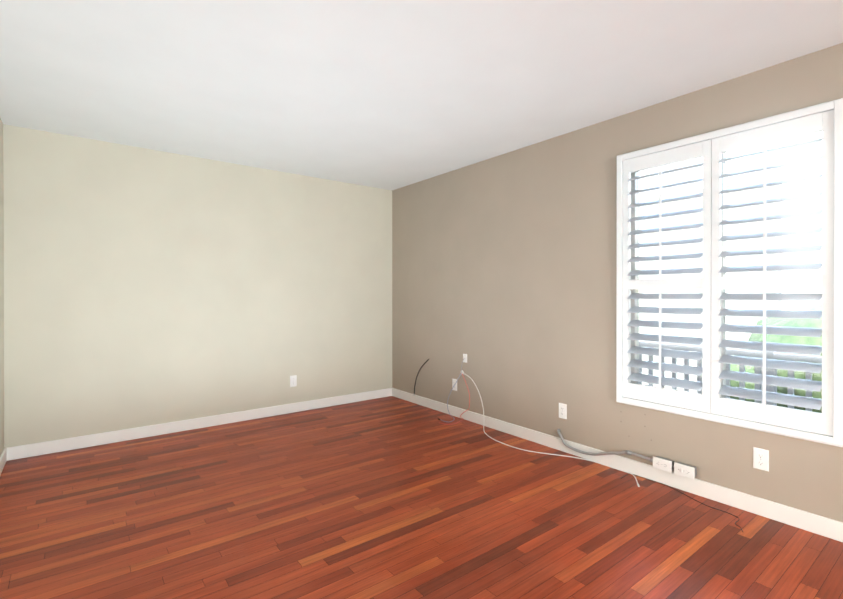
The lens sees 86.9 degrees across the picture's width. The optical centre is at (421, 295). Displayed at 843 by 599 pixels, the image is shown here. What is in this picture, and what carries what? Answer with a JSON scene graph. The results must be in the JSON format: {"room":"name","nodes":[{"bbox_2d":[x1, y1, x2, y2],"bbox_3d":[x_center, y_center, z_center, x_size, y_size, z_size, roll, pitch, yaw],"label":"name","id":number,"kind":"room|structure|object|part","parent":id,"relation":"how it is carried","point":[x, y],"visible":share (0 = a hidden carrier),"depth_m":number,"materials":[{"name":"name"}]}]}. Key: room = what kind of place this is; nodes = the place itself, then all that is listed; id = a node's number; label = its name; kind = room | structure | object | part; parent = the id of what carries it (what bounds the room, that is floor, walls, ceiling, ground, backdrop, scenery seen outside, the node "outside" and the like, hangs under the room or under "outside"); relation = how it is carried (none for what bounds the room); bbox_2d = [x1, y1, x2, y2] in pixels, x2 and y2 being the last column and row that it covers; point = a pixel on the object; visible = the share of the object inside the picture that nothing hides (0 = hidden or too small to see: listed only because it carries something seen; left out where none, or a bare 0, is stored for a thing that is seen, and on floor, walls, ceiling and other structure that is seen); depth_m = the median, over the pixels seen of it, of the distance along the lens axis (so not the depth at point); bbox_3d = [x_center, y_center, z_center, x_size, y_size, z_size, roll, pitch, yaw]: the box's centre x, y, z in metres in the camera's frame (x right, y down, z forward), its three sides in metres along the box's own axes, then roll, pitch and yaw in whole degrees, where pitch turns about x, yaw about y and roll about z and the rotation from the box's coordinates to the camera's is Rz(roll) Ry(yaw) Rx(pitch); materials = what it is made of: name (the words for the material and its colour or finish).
{"room":"empty living room","nodes":[
{"label":"empty living room","id":0,"kind":"room"},
{"bbox_2d":[0,118,3,455],"bbox_3d":[-0.106,-0.005,-0.677,0.150,2.440,9.750,0,0,-38],"label":"wall","id":1,"kind":"structure","parent":0,"point":[1,298],"depth_m":3.14,"materials":[{"name":"beige paint"}]},
{"bbox_2d":[0,448,6,474],"bbox_3d":[-0.083,1.168,-0.570,0.014,0.095,9.586,0,0,-38],"label":"baseboard","id":2,"kind":"structure","parent":1,"relation":"attached to","point":[3,458],"depth_m":3.09,"materials":[{"name":"white wood"}]},
{"bbox_2d":[3,124,391,447],"bbox_3d":[-1.733,-0.020,4.321,3.685,2.440,0.150,0,0,-38],"label":"wall","id":3,"kind":"structure","parent":0,"point":[144,287],"depth_m":3.90,"materials":[{"name":"beige paint"}]},
{"bbox_2d":[4,388,391,460],"bbox_3d":[-1.683,1.152,4.260,3.385,0.095,0.014,0,0,-38],"label":"baseboard","id":4,"kind":"structure","parent":3,"relation":"attached to","point":[41,448],"depth_m":3.90,"materials":[{"name":"white wood"}]},
{"bbox_2d":[290,375,296,386],"bbox_3d":[-1.309,0.879,4.551,0.070,0.115,0.008,0,0,-38],"label":"outlet","id":5,"kind":"object","parent":3,"relation":"attached to","point":[293,380],"visible":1,"depth_m":4.55,"materials":[{"name":"white plastic"}]},
{"bbox_2d":[0,396,842,598],"bbox_3d":[1.247,1.262,0.467,3.685,0.100,9.900,0,0,-38],"label":"floor","id":6,"kind":"structure","parent":0,"point":[390,497],"depth_m":2.34,"materials":[{"name":"brown wood"}]},
{"bbox_2d":[414,359,742,531],"bbox_3d":[0.784,0.906,3.596,0.293,0.592,3.155,0,0,-38],"label":"bundle","id":7,"kind":"object","parent":6,"relation":"on","point":[540,452],"visible":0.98,"depth_m":3.51,"materials":[{"name":"plastic"}]},
{"bbox_2d":[0,0,842,189],"bbox_3d":[1.247,-1.288,0.459,3.685,0.120,9.900,0,0,-38],"label":"ceiling","id":8,"kind":"structure","parent":0,"point":[389,94],"depth_m":2.42,"materials":[{"name":"white paint"}]},
{"bbox_2d":[392,43,842,521],"bbox_3d":[2.691,-0.011,1.484,0.150,2.440,9.750,0,0,-38],"label":"wall","id":9,"kind":"structure","parent":0,"point":[504,272],"depth_m":3.45,"materials":[{"name":"beige paint"}]},
{"bbox_2d":[452,378,456,390],"bbox_3d":[0.328,0.889,4.417,0.008,0.115,0.070,0,0,-38],"label":"outlet","id":10,"kind":"object","parent":9,"relation":"attached to","point":[453,383],"visible":0.83,"depth_m":4.41,"materials":[{"name":"white plastic"}]},
{"bbox_2d":[463,354,466,362],"bbox_3d":[0.416,0.609,4.295,0.016,0.083,0.056,0,0,-38],"label":"outlet plate","id":11,"kind":"object","parent":9,"relation":"attached to","point":[465,358],"visible":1,"depth_m":4.29,"materials":[{"name":"white plastic"}]},
{"bbox_2d":[559,403,566,418],"bbox_3d":[1.087,0.894,3.434,0.008,0.115,0.070,0,0,-38],"label":"outlet","id":12,"kind":"object","parent":9,"relation":"attached to","point":[562,410],"visible":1,"depth_m":3.43,"materials":[{"name":"white plastic"}]},
{"bbox_2d":[392,388,842,541],"bbox_3d":[2.585,1.161,1.491,0.014,0.095,9.586,0,0,-38],"label":"baseboard","id":13,"kind":"structure","parent":9,"relation":"attached to","point":[811,522],"depth_m":2.81,"materials":[{"name":"white wood"}]},
{"bbox_2d":[557,428,696,479],"bbox_3d":[1.345,1.098,3.067,0.058,0.132,0.993,0,0,-38],"label":"power strip","id":14,"kind":"object","parent":9,"relation":"attached to","point":[678,468],"visible":0.98,"depth_m":2.81,"materials":[{"name":"plastic"}]},
{"bbox_2d":[616,98,842,446],"bbox_3d":[1.748,-0.110,2.652,0.150,1.704,1.168,0,0,-38],"label":"window","id":15,"kind":"structure","parent":9,"relation":"in","point":[836,438],"depth_m":2.43,"materials":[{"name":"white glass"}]},
{"bbox_2d":[623,140,711,412],"bbox_3d":[1.540,-0.111,2.830,0.107,1.608,0.534,0,0,-38],"label":"window shutter","id":16,"kind":"object","parent":15,"relation":"attached to","point":[680,398],"visible":1,"depth_m":2.80,"materials":[{"name":"white wood"}]},
{"bbox_2d":[631,152,725,397],"bbox_3d":[1.805,-0.110,2.696,0.060,1.640,1.104,0,0,-38],"label":"window unit","id":17,"kind":"structure","parent":15,"relation":"in","point":[634,226],"depth_m":3.08,"materials":[{"name":"plastic"}]},
{"bbox_3d":[1.805,-0.110,2.696,0.006,1.550,1.014,0,0,-38],"label":"glass","id":18,"kind":"part","parent":15,"relation":"part of","materials":[{"name":"clear glass"}]},
{"bbox_2d":[711,110,833,435],"bbox_3d":[1.868,-0.109,2.405,0.107,1.608,0.534,0,0,-38],"label":"window shutter","id":19,"kind":"object","parent":15,"relation":"attached to","point":[809,421],"visible":1,"depth_m":2.37,"materials":[{"name":"white wood"}]},
{"bbox_2d":[753,447,768,471],"bbox_3d":[1.857,0.898,2.437,0.008,0.115,0.070,0,0,-38],"label":"outlet","id":20,"kind":"object","parent":9,"relation":"attached to","point":[760,459],"visible":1,"depth_m":2.44,"materials":[{"name":"white plastic"}]},
{"label":"outside","id":21,"kind":"structure","parent":0,"visible":0},
{"bbox_3d":[2.336,1.622,3.584,1.850,0.160,12.000,0,0,-38],"label":"deck","id":22,"kind":"object","parent":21,"visible":0},
{"bbox_2d":[639,341,821,410],"bbox_3d":[2.732,0.990,4.175,0.090,1.100,10.545,0,0,-38],"label":"railing","id":23,"kind":"object","parent":22,"relation":"on","point":[802,358],"depth_m":3.95,"materials":[{"name":"paint"}]},
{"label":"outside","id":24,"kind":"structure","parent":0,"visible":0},
{"bbox_3d":[7.206,4.286,8.617,12.000,0.200,20.000,0,0,-38],"label":"yard","id":25,"kind":"structure","parent":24,"visible":0},
{"bbox_2d":[639,159,781,392],"bbox_3d":[6.443,0.066,15.153,6.200,8.200,11.700,0,0,-38],"label":"neighbouring house","id":26,"kind":"structure","parent":25,"relation":"on","point":[743,212],"depth_m":10.84,"materials":[{"name":"paint"}]},
{"bbox_2d":[730,304,821,412],"bbox_3d":[6.511,1.776,4.063,4.423,4.849,6.664,0,0,-38],"label":"bush","id":27,"kind":"object","parent":25,"relation":"on","point":[784,323],"depth_m":5.19,"materials":[{"name":"green plant"}]},
{"bbox_2d":[782,131,822,309],"bbox_3d":[7.311,-0.061,7.895,0.500,8.500,1.350,0,0,-38],"label":"sky","id":28,"kind":"structure","parent":25,"relation":"on","point":[803,204],"depth_m":8.04,"materials":[{"name":"white"}]}
]}

